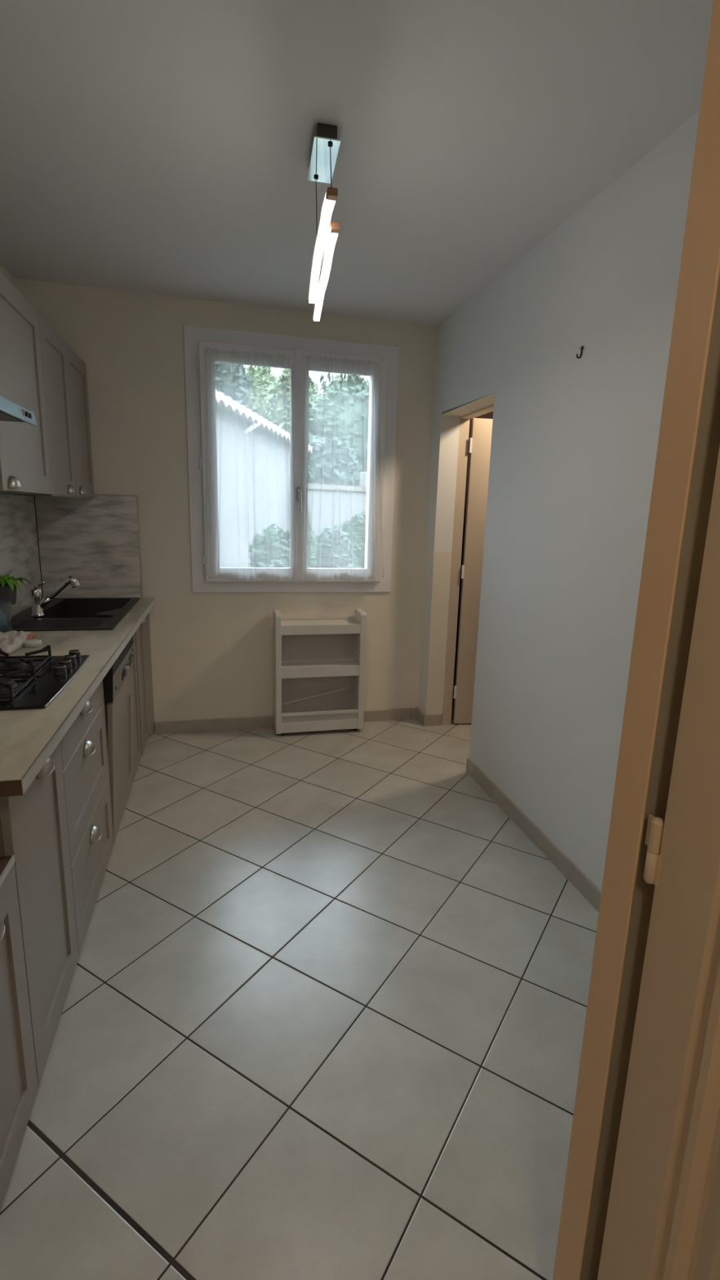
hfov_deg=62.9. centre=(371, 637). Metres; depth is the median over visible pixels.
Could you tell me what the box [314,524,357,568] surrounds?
shrub
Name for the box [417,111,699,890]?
wall
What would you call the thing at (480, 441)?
door
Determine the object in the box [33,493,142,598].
backsplash
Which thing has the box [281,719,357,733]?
shelf
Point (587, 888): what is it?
baseboard
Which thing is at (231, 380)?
broadleaf tree
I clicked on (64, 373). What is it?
upper cabinet
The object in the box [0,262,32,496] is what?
wall
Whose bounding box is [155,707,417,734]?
baseboard
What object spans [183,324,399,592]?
window
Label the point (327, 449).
broadleaf tree
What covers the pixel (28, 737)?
countertop
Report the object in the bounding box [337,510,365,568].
shrub
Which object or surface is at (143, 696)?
base cabinet
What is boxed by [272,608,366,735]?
shelf
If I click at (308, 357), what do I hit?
sheer curtain
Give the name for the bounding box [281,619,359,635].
shelf
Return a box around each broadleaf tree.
[214,362,254,410]
[244,365,277,420]
[263,368,322,432]
[288,430,363,486]
[308,372,369,472]
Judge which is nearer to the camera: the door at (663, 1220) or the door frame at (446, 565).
the door at (663, 1220)
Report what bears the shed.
on the ground
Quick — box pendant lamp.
[307,122,340,321]
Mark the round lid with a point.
(32, 642)
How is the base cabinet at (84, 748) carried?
on the floor
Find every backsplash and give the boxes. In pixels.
[0,493,42,612]
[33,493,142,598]
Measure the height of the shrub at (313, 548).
1.852 m
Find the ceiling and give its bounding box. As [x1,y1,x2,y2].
[0,0,713,326]
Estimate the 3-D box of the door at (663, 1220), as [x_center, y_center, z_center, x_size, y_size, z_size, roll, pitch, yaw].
[0.469,0.355,0.402,0.048,2.020,0.782,-1,12,-14]
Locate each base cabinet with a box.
[0,741,78,1086]
[0,854,38,1212]
[60,680,113,957]
[133,612,155,777]
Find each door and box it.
[453,417,493,723]
[597,446,719,1279]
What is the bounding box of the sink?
[0,597,140,631]
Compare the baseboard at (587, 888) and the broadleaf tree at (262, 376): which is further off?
the broadleaf tree at (262, 376)
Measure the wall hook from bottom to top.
0.043 m
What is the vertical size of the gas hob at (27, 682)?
0.059 m
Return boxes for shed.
[215,389,311,567]
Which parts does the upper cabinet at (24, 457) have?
handle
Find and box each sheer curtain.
[204,351,296,581]
[296,355,384,582]
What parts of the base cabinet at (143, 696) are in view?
door, door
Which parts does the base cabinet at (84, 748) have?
drawer, drawer, handle, handle, drawer, handle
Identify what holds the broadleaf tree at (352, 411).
on the ground
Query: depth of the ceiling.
1.82 m
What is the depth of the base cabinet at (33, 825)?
1.56 m
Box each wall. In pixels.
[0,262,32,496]
[13,278,436,733]
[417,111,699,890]
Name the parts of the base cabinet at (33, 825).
handle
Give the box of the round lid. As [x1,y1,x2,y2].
[23,639,41,647]
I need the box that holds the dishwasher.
[102,635,133,843]
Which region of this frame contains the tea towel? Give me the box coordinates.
[0,630,35,656]
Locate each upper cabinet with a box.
[0,271,52,494]
[0,312,94,498]
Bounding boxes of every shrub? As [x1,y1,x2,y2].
[248,523,289,568]
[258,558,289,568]
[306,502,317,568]
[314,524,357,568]
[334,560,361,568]
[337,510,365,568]
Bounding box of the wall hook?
[576,346,583,358]
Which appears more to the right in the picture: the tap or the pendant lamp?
the pendant lamp
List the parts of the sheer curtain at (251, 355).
curtain rod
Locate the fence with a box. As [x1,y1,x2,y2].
[307,483,366,535]
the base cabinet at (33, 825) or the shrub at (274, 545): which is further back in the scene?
the shrub at (274, 545)
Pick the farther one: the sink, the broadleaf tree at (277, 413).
the broadleaf tree at (277, 413)
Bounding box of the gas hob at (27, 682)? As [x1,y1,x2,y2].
[0,644,89,710]
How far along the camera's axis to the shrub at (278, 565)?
7.07 m
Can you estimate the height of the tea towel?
0.048 m
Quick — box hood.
[0,395,36,426]
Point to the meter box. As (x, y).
(362, 474)
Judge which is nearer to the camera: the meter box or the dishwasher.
the dishwasher
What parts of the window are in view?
sash, handle, lever, sash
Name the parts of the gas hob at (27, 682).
burner, burner, knob, knob, knob, knob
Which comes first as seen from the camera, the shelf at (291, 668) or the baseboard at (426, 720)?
the shelf at (291, 668)
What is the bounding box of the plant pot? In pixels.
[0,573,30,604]
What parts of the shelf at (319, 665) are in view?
panel, loose rail, panel, panel, rail, panel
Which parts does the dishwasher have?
control panel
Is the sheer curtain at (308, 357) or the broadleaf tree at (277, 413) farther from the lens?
the broadleaf tree at (277, 413)
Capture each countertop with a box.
[0,597,155,796]
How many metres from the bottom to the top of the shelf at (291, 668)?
0.070 m
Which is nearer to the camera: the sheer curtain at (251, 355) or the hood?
the hood
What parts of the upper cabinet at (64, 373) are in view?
door, light rail, handle, door, handle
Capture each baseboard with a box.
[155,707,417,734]
[416,707,441,726]
[466,758,601,912]
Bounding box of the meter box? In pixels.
[360,471,367,486]
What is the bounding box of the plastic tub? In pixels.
[0,600,12,632]
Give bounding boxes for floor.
[0,693,598,1279]
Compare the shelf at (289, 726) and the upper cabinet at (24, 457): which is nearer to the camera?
the upper cabinet at (24, 457)
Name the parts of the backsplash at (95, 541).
edge trim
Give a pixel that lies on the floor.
(322, 1017)
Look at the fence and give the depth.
12.18 m
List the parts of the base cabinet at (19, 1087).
handle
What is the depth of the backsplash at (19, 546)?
3.07 m
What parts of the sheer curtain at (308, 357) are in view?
curtain rod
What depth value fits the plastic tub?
2.45 m
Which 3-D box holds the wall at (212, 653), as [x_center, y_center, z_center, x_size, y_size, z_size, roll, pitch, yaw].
[-0.877,-0.637,3.759,2.520,2.665,0.220,-1,12,-14]
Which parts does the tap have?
lever, spout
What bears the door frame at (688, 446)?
attached to the wall
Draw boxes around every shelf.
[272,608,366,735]
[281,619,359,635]
[281,658,359,678]
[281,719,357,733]
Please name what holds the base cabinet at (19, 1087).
on the floor
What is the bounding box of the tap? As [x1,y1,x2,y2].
[30,575,79,616]
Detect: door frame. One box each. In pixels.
[425,392,494,724]
[552,0,719,1279]
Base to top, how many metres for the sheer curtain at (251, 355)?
1.324 m
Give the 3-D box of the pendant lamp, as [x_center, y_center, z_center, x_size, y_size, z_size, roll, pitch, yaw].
[-0.132,-1.324,1.752,0.091,0.443,0.927,0,12,-9]

